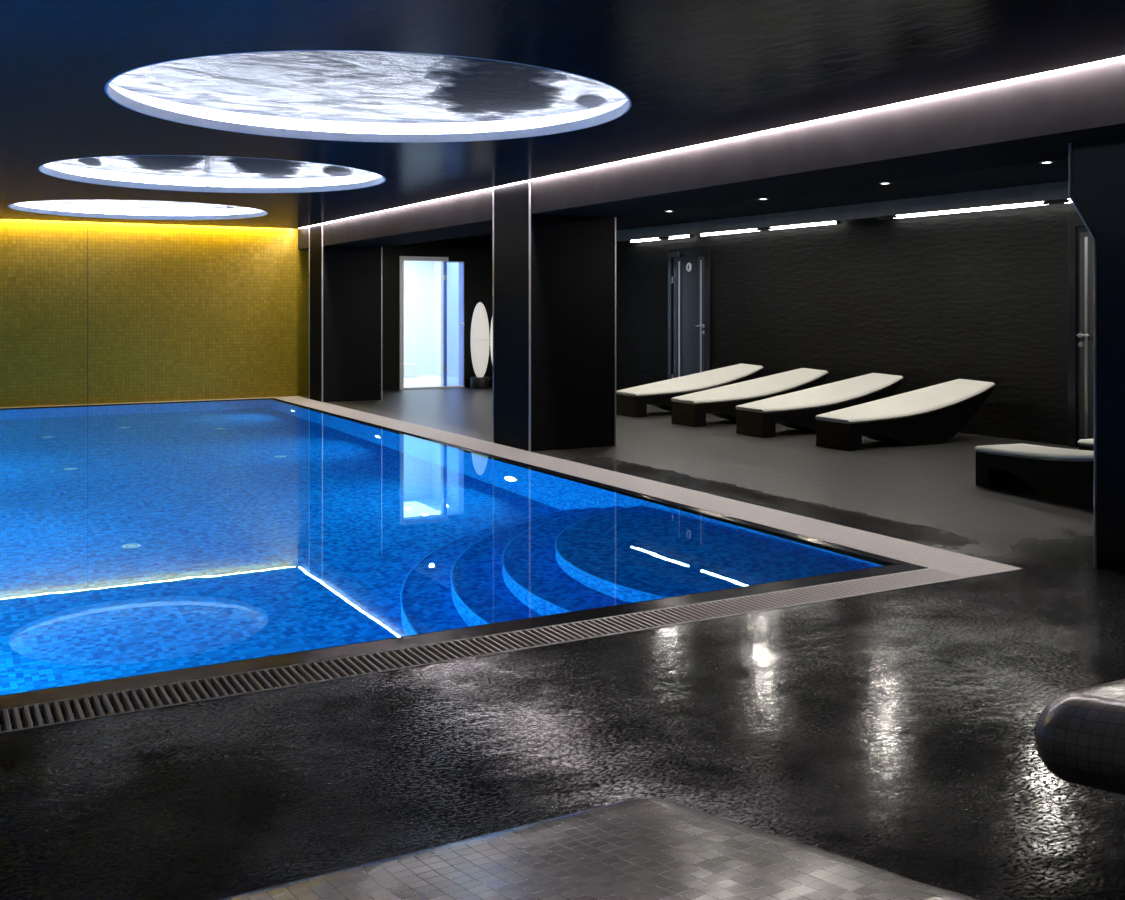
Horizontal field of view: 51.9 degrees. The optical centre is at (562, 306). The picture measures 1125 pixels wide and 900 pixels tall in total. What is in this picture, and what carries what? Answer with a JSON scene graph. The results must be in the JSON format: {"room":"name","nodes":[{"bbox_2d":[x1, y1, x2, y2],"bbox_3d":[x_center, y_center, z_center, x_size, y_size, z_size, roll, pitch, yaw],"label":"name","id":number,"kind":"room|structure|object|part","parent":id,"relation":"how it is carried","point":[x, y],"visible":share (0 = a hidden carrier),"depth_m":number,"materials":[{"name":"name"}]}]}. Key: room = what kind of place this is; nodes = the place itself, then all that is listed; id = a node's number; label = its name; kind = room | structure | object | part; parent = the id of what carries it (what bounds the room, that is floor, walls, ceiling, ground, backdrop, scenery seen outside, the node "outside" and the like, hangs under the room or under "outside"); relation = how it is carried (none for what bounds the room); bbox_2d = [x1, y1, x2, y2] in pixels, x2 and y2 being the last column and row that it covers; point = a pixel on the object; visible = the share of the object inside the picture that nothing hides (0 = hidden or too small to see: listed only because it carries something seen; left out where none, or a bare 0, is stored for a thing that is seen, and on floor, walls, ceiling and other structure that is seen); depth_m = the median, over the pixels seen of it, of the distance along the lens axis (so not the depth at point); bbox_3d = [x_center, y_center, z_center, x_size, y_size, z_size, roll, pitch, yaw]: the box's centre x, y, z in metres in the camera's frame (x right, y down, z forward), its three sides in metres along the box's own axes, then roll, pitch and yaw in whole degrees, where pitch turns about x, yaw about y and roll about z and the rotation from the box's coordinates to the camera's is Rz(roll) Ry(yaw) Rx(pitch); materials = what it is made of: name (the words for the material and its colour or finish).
{"room":"indoor swimming pool","nodes":[
{"label":"indoor swimming pool","id":0,"kind":"room"},
{"bbox_2d":[0,219,308,406],"bbox_3d":[-6.676,0.050,16.134,7.850,3.000,0.203,0,0,-29],"label":"wall","id":1,"kind":"structure","parent":0,"point":[91,312],"depth_m":16.45,"materials":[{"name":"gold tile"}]},
{"bbox_2d":[0,396,301,408],"bbox_3d":[-6.810,1.410,15.861,6.550,0.120,0.150,0,0,-29],"label":"trim","id":2,"kind":"structure","parent":1,"relation":"attached to","point":[288,396],"depth_m":16.33,"materials":[{"name":"beige plastic"}]},
{"bbox_2d":[404,261,458,377],"bbox_3d":[-3.077,0.150,20.957,3.320,2.800,3.750,0,0,-29],"label":"wall","id":3,"kind":"structure","parent":0,"point":[422,279],"depth_m":22.93,"materials":[{"name":"white paint"}]},
{"bbox_2d":[404,374,458,386],"bbox_3d":[-3.028,1.450,20.870,3.320,0.200,3.550,0,0,-29],"label":"floor","id":4,"kind":"structure","parent":0,"point":[420,380],"depth_m":20.93,"materials":[{"name":"white paint"}]},
{"bbox_2d":[404,362,416,377],"bbox_3d":[-3.972,1.220,21.945,2.290,0.260,0.745,0,0,-29],"label":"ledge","id":5,"kind":"object","parent":4,"relation":"on","point":[410,369],"visible":0.24,"depth_m":22.11,"materials":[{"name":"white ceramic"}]},
{"bbox_2d":[382,237,492,389],"bbox_3d":[-1.815,0.050,19.227,4.050,3.000,0.500,0,0,-29],"label":"wall","id":6,"kind":"structure","parent":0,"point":[476,254],"depth_m":19.24,"materials":[{"name":"black stone"}]},
{"bbox_2d":[399,256,464,389],"bbox_3d":[-2.189,0.260,19.163,1.154,2.180,0.250,0,0,-29],"label":"door","id":7,"kind":"structure","parent":6,"relation":"attached to","point":[444,260],"depth_m":19.26,"materials":[{"name":"white metal"}]},
{"bbox_2d":[0,387,1124,899],"bbox_3d":[-0.281,1.450,8.560,11.700,0.200,20.250,0,0,-29],"label":"floor","id":8,"kind":"structure","parent":0,"point":[892,731],"depth_m":3.69,"materials":[{"name":"stone"}]},
{"bbox_2d":[309,225,381,401],"bbox_3d":[-3.169,0.092,16.866,0.901,2.516,0.636,0,0,-29],"label":"pillar","id":9,"kind":"structure","parent":8,"relation":"on","point":[345,282],"depth_m":16.60,"materials":[{"name":"black tile"}]},
{"bbox_3d":[-3.706,0.093,16.923,0.016,2.514,0.016,0,0,-29],"label":"corner trim","id":10,"kind":"part","parent":9,"relation":"part of","materials":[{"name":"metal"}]},
{"bbox_3d":[-3.406,0.093,16.380,0.016,2.514,0.016,0,0,-29],"label":"corner trim","id":11,"kind":"part","parent":9,"relation":"part of","materials":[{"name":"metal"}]},
{"bbox_3d":[-2.631,0.093,16.809,0.016,2.514,0.016,0,0,-29],"label":"corner trim","id":12,"kind":"part","parent":9,"relation":"part of","materials":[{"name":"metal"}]},
{"bbox_2d":[0,398,926,708],"bbox_3d":[-3.871,1.410,10.088,6.100,0.120,12.800,0,0,-29],"label":"trim","id":13,"kind":"structure","parent":8,"relation":"on","point":[206,671],"depth_m":4.89,"materials":[{"name":"black stone"}]},
{"bbox_2d":[470,302,489,388],"bbox_3d":[-1.371,0.635,19.198,0.320,1.430,0.320,0,0,-1],"label":"floor lamp","id":14,"kind":"object","parent":8,"relation":"on","point":[480,339],"visible":1,"depth_m":19.10,"materials":[{"name":"white glass"}]},
{"bbox_3d":[-1.371,0.235,19.198,0.316,0.630,0.253,0,0,-1],"label":"lamp shade","id":15,"kind":"part","parent":14,"relation":"part of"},
{"bbox_3d":[-1.371,0.863,19.198,0.316,0.625,0.253,0,0,-1],"label":"lamp shade","id":16,"kind":"part","parent":14,"relation":"part of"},
{"bbox_2d":[0,568,966,733],"bbox_3d":[-0.713,1.409,4.383,6.100,0.123,0.240,0,0,-29],"label":"grate","id":17,"kind":"object","parent":8,"relation":"in","point":[37,715],"visible":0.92,"depth_m":4.47,"materials":[{"name":"black paint"}]},
{"bbox_3d":[-0.713,1.368,4.383,6.100,0.014,0.014,0,0,-29],"label":"link rod","id":18,"kind":"part","parent":17,"relation":"part of","materials":[{"name":"plastic"}]},
{"bbox_2d":[490,315,492,387],"bbox_3d":[-1.056,0.635,19.373,0.320,1.430,0.320,0,0,-1],"label":"floor lamp","id":19,"kind":"object","parent":8,"relation":"on","point":[491,329],"visible":0.15,"depth_m":19.31,"materials":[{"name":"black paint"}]},
{"bbox_3d":[-1.056,0.235,19.373,0.316,0.630,0.253,0,0,-1],"label":"lamp shade","id":20,"kind":"part","parent":19,"relation":"part of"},
{"bbox_3d":[-1.056,0.863,19.373,0.316,0.625,0.253,0,0,-1],"label":"lamp shade","id":21,"kind":"part","parent":19,"relation":"part of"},
{"bbox_2d":[493,182,615,451],"bbox_3d":[-0.086,0.092,11.349,0.951,2.516,0.796,0,0,-29],"label":"pillar","id":22,"kind":"structure","parent":8,"relation":"on","point":[554,276],"depth_m":11.03,"materials":[{"name":"black tile"}]},
{"bbox_3d":[-0.683,0.093,11.464,0.016,2.514,0.016,0,0,-29],"label":"corner trim","id":23,"kind":"part","parent":22,"relation":"part of","materials":[{"name":"metal"}]},
{"bbox_3d":[-0.305,0.093,10.781,0.016,2.514,0.016,0,0,-29],"label":"corner trim","id":24,"kind":"part","parent":22,"relation":"part of","materials":[{"name":"metal"}]},
{"bbox_3d":[0.512,0.093,11.234,0.016,2.514,0.016,0,0,-29],"label":"corner trim","id":25,"kind":"part","parent":22,"relation":"part of","materials":[{"name":"metal"}]},
{"bbox_2d":[219,798,977,899],"bbox_3d":[0.200,0.986,1.208,1.000,0.728,1.820,0,0,-29],"label":"platform","id":26,"kind":"object","parent":8,"relation":"on","point":[638,848],"visible":1,"depth_m":1.75,"materials":[{"name":"grey tile"}]},
{"bbox_2d":[276,397,1022,577],"bbox_3d":[-0.955,1.409,11.542,0.410,0.123,13.000,0,0,-29],"label":"pool edge","id":27,"kind":"object","parent":8,"relation":"in","point":[954,563],"visible":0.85,"depth_m":7.84,"materials":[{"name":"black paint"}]},
{"bbox_2d":[616,363,762,416],"bbox_3d":[1.643,1.053,14.798,1.974,0.595,0.482,0,0,-29],"label":"sun lounger","id":28,"kind":"object","parent":8,"relation":"on","point":[633,401],"visible":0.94,"depth_m":14.59,"materials":[{"name":"beige fabric"}]},
{"bbox_3d":[0.855,1.213,14.362,0.150,0.275,0.470,0,0,-29],"label":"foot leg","id":29,"kind":"part","parent":28,"relation":"part of","materials":[{"name":"black wicker"}]},
{"bbox_3d":[1.643,0.927,14.798,1.974,0.343,0.482,0,0,-29],"label":"mattress","id":30,"kind":"part","parent":28,"relation":"part of","materials":[{"name":"beige fabric"}]},
{"bbox_3d":[1.704,1.077,14.832,1.790,0.546,0.470,0,0,-29],"label":"frame","id":31,"kind":"part","parent":28,"relation":"part of","materials":[{"name":"black wicker"}]},
{"bbox_2d":[671,368,827,426],"bbox_3d":[2.232,1.053,13.672,1.974,0.595,0.482,0,0,-29],"label":"sun lounger","id":32,"kind":"object","parent":8,"relation":"on","point":[691,409],"visible":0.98,"depth_m":13.46,"materials":[{"name":"white fabric"}]},
{"bbox_3d":[1.444,1.213,13.236,0.150,0.275,0.470,0,0,-29],"label":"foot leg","id":33,"kind":"part","parent":32,"relation":"part of","materials":[{"name":"black wood"}]},
{"bbox_3d":[2.232,0.927,13.672,1.974,0.343,0.482,0,0,-29],"label":"mattress","id":34,"kind":"part","parent":32,"relation":"part of","materials":[{"name":"beige fabric"}]},
{"bbox_3d":[2.293,1.077,13.706,1.790,0.546,0.470,0,0,-29],"label":"frame","id":35,"kind":"part","parent":32,"relation":"part of","materials":[{"name":"black wicker"}]},
{"bbox_2d":[735,373,902,437],"bbox_3d":[2.823,1.053,12.605,1.974,0.595,0.482,0,0,-29],"label":"sun lounger","id":36,"kind":"object","parent":8,"relation":"on","point":[798,410],"visible":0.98,"depth_m":12.38,"materials":[{"name":"white plastic"}]},
{"bbox_3d":[2.035,1.213,12.169,0.150,0.275,0.470,0,0,-29],"label":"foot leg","id":37,"kind":"part","parent":36,"relation":"part of","materials":[{"name":"black wood"}]},
{"bbox_3d":[2.823,0.927,12.605,1.974,0.343,0.482,0,0,-29],"label":"mattress","id":38,"kind":"part","parent":36,"relation":"part of","materials":[{"name":"beige fabric"}]},
{"bbox_3d":[2.884,1.077,12.639,1.790,0.546,0.470,0,0,-29],"label":"frame","id":39,"kind":"part","parent":36,"relation":"part of","materials":[{"name":"black wicker"}]},
{"bbox_2d":[815,379,994,450],"bbox_3d":[3.433,1.053,11.502,1.974,0.595,0.482,0,0,-29],"label":"sun lounger","id":40,"kind":"object","parent":8,"relation":"on","point":[934,414],"visible":1,"depth_m":11.32,"materials":[{"name":"white plastic"}]},
{"bbox_3d":[2.646,1.213,11.066,0.150,0.275,0.470,0,0,-29],"label":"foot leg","id":41,"kind":"part","parent":40,"relation":"part of","materials":[{"name":"black wicker"}]},
{"bbox_3d":[3.433,0.927,11.502,1.974,0.343,0.482,0,0,-29],"label":"mattress","id":42,"kind":"part","parent":40,"relation":"part of","materials":[{"name":"beige fabric"}]},
{"bbox_3d":[3.494,1.077,11.536,1.790,0.546,0.470,0,0,-29],"label":"frame","id":43,"kind":"part","parent":40,"relation":"part of","materials":[{"name":"black wicker"}]},
{"bbox_2d":[974,443,1093,508],"bbox_3d":[3.706,1.059,7.931,0.482,0.582,1.974,0,0,-22],"label":"sun lounger","id":44,"kind":"object","parent":8,"relation":"on","point":[1064,475],"visible":0.78,"depth_m":8.18,"materials":[{"name":"beige fabric"}]},
{"bbox_3d":[3.376,1.224,8.768,0.470,0.252,0.150,0,0,-22],"label":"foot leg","id":45,"kind":"part","parent":44,"relation":"part of","materials":[{"name":"black wicker"}]},
{"bbox_3d":[3.706,0.933,7.931,0.482,0.330,1.974,0,0,-22],"label":"mattress","id":46,"kind":"part","parent":44,"relation":"part of","materials":[{"name":"beige fabric"}]},
{"bbox_2d":[1034,679,1124,795],"bbox_3d":[1.932,0.986,2.167,1.000,0.728,1.820,0,0,-29],"label":"bench","id":47,"kind":"object","parent":8,"relation":"on","point":[1079,735],"visible":1,"depth_m":2.58,"materials":[{"name":"grey tile"}]},
{"bbox_2d":[1078,439,1093,450],"bbox_3d":[4.686,1.059,8.370,0.482,0.582,1.974,0,0,-22],"label":"sun lounger","id":48,"kind":"object","parent":8,"relation":"on","point":[1085,444],"visible":0.16,"depth_m":9.13,"materials":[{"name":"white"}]},
{"bbox_3d":[4.686,0.933,8.370,0.482,0.330,1.974,0,0,-22],"label":"mattress","id":49,"kind":"part","parent":48,"relation":"part of","materials":[{"name":"beige fabric"}]},
{"bbox_3d":[4.355,1.224,9.208,0.470,0.252,0.150,0,0,-22],"label":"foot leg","id":50,"kind":"part","parent":48,"relation":"part of","materials":[{"name":"black wicker"}]},
{"bbox_2d":[1069,135,1124,572],"bbox_3d":[3.289,0.240,5.632,0.568,2.220,1.468,0,0,-29],"label":"pillar","id":51,"kind":"structure","parent":8,"relation":"on","point":[1096,167],"depth_m":5.94,"materials":[{"name":"black tile"}]},
{"bbox_3d":[2.733,0.240,6.068,0.016,2.220,0.166,0,0,-29],"label":"corner trim","id":52,"kind":"part","parent":51,"relation":"part of","materials":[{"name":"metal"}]},
{"bbox_3d":[-3.730,2.135,10.246,5.800,1.549,12.760,0,0,-29],"label":"basin","id":53,"kind":"object","parent":8,"relation":"in","visible":0},
{"bbox_2d":[0,399,892,694],"bbox_3d":[-3.727,1.360,10.247,5.605,0.001,12.570,0,0,-29],"label":"pool water","id":54,"kind":"object","parent":53,"relation":"in","point":[136,539],"visible":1,"depth_m":6.56,"materials":[{"name":"blue liquid"}]},
{"bbox_2d":[0,0,1124,237],"bbox_3d":[-0.470,-1.200,8.456,11.270,0.060,20.250,0,0,-29],"label":"ceiling","id":55,"kind":"structure","parent":0,"point":[691,72],"depth_m":5.62,"materials":[{"name":"paint"}]},
{"bbox_2d":[8,200,267,219],"bbox_3d":[-5.107,-1.250,14.055,3.336,0.160,3.336,0,0,-29],"label":"recessed light","id":56,"kind":"object","parent":55,"relation":"in","point":[114,209],"visible":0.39,"depth_m":15.27,"materials":[{"name":"white paint"}]},
{"bbox_2d":[39,155,385,192],"bbox_3d":[-3.086,-1.250,10.385,3.336,0.160,3.336,0,0,-29],"label":"recessed light","id":57,"kind":"object","parent":55,"relation":"in","point":[221,174],"visible":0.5,"depth_m":11.34,"materials":[{"name":"white paint"}]},
{"bbox_2d":[105,50,630,142],"bbox_3d":[-1.080,-1.250,6.740,3.336,0.160,3.336,0,0,-29],"label":"recessed light","id":58,"kind":"object","parent":55,"relation":"in","point":[333,95],"visible":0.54,"depth_m":7.23,"materials":[{"name":"white paint"}]},
{"bbox_2d":[298,57,1124,249],"bbox_3d":[1.169,-1.100,9.077,0.900,0.460,19.750,0,0,-29],"label":"ceiling beam","id":59,"kind":"structure","parent":55,"relation":"attached to","point":[1031,119],"depth_m":7.46,"materials":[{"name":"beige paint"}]},
{"bbox_2d":[299,56,1124,228],"bbox_3d":[0.767,-1.192,8.792,0.036,0.036,19.440,0,0,-29],"label":"light strip","id":60,"kind":"object","parent":59,"relation":"attached to","point":[1122,56],"visible":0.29,"depth_m":7.32,"materials":[{"name":"white plastic"}]},
{"bbox_2d":[616,202,1085,446],"bbox_3d":[4.875,0.050,11.530,0.200,3.000,20.450,0,0,-29],"label":"wall","id":61,"kind":"structure","parent":0,"point":[930,300],"depth_m":13.22,"materials":[{"name":"black stone"}]},
{"bbox_2d":[631,235,691,241],"bbox_3d":[1.473,-1.040,17.372,0.089,0.067,1.530,0,0,-29],"label":"light strip","id":62,"kind":"object","parent":61,"relation":"attached to","point":[682,236],"visible":0.56,"depth_m":17.41,"materials":[{"name":"white plastic"}]},
{"bbox_2d":[668,246,711,378],"bbox_3d":[1.825,0.245,16.744,0.085,2.210,1.050,0,0,-29],"label":"door","id":63,"kind":"structure","parent":61,"relation":"in","point":[689,274],"depth_m":16.78,"materials":[{"name":"black paint"}]},
{"bbox_3d":[1.719,0.295,16.977,0.003,2.030,0.150,0,0,-29],"label":"raised panel","id":64,"kind":"part","parent":63,"relation":"part of","materials":[{"name":"black paint"}]},
{"bbox_3d":[1.981,0.295,16.505,0.003,2.030,0.150,0,0,-29],"label":"raised panel","id":65,"kind":"part","parent":63,"relation":"part of","materials":[{"name":"black paint"}]},
{"bbox_2d":[700,221,839,235],"bbox_3d":[2.664,-1.040,15.220,0.089,0.067,2.750,0,0,-29],"label":"light strip","id":66,"kind":"object","parent":61,"relation":"attached to","point":[830,222],"visible":0.56,"depth_m":14.88,"materials":[{"name":"white plastic"}]},
{"bbox_2d":[616,181,1070,241],"bbox_3d":[4.631,-1.133,11.280,0.470,0.334,20.250,0,0,-29],"label":"trim","id":67,"kind":"structure","parent":61,"relation":"attached to","point":[1056,192],"depth_m":12.93,"materials":[{"name":"grey paint"}]},
{"bbox_2d":[894,199,1071,218],"bbox_3d":[4.626,-1.040,11.677,0.089,0.067,3.550,0,0,-29],"label":"light strip","id":68,"kind":"object","parent":61,"relation":"attached to","point":[1032,203],"visible":0.43,"depth_m":12.14,"materials":[{"name":"white plastic"}]},
{"bbox_2d":[1068,217,1093,446],"bbox_3d":[5.148,0.245,10.749,0.080,2.210,1.020,0,0,-29],"label":"door","id":69,"kind":"structure","parent":61,"relation":"in","point":[1080,241],"depth_m":11.10,"materials":[{"name":"black paint"}]},
{"bbox_3d":[5.163,0.245,10.757,0.045,2.210,1.020,0,0,-29],"label":"frame","id":70,"kind":"part","parent":69,"relation":"part of","materials":[{"name":"black paint"}]},
{"bbox_3d":[4.977,0.270,11.035,0.058,0.054,0.147,0,0,-29],"label":"handle","id":71,"kind":"part","parent":69,"relation":"part of","materials":[{"name":"metal"}]},
{"bbox_3d":[5.008,0.295,11.037,0.003,2.030,0.150,0,0,-29],"label":"raised panel","id":72,"kind":"part","parent":69,"relation":"part of","materials":[{"name":"black paint"}]}
]}

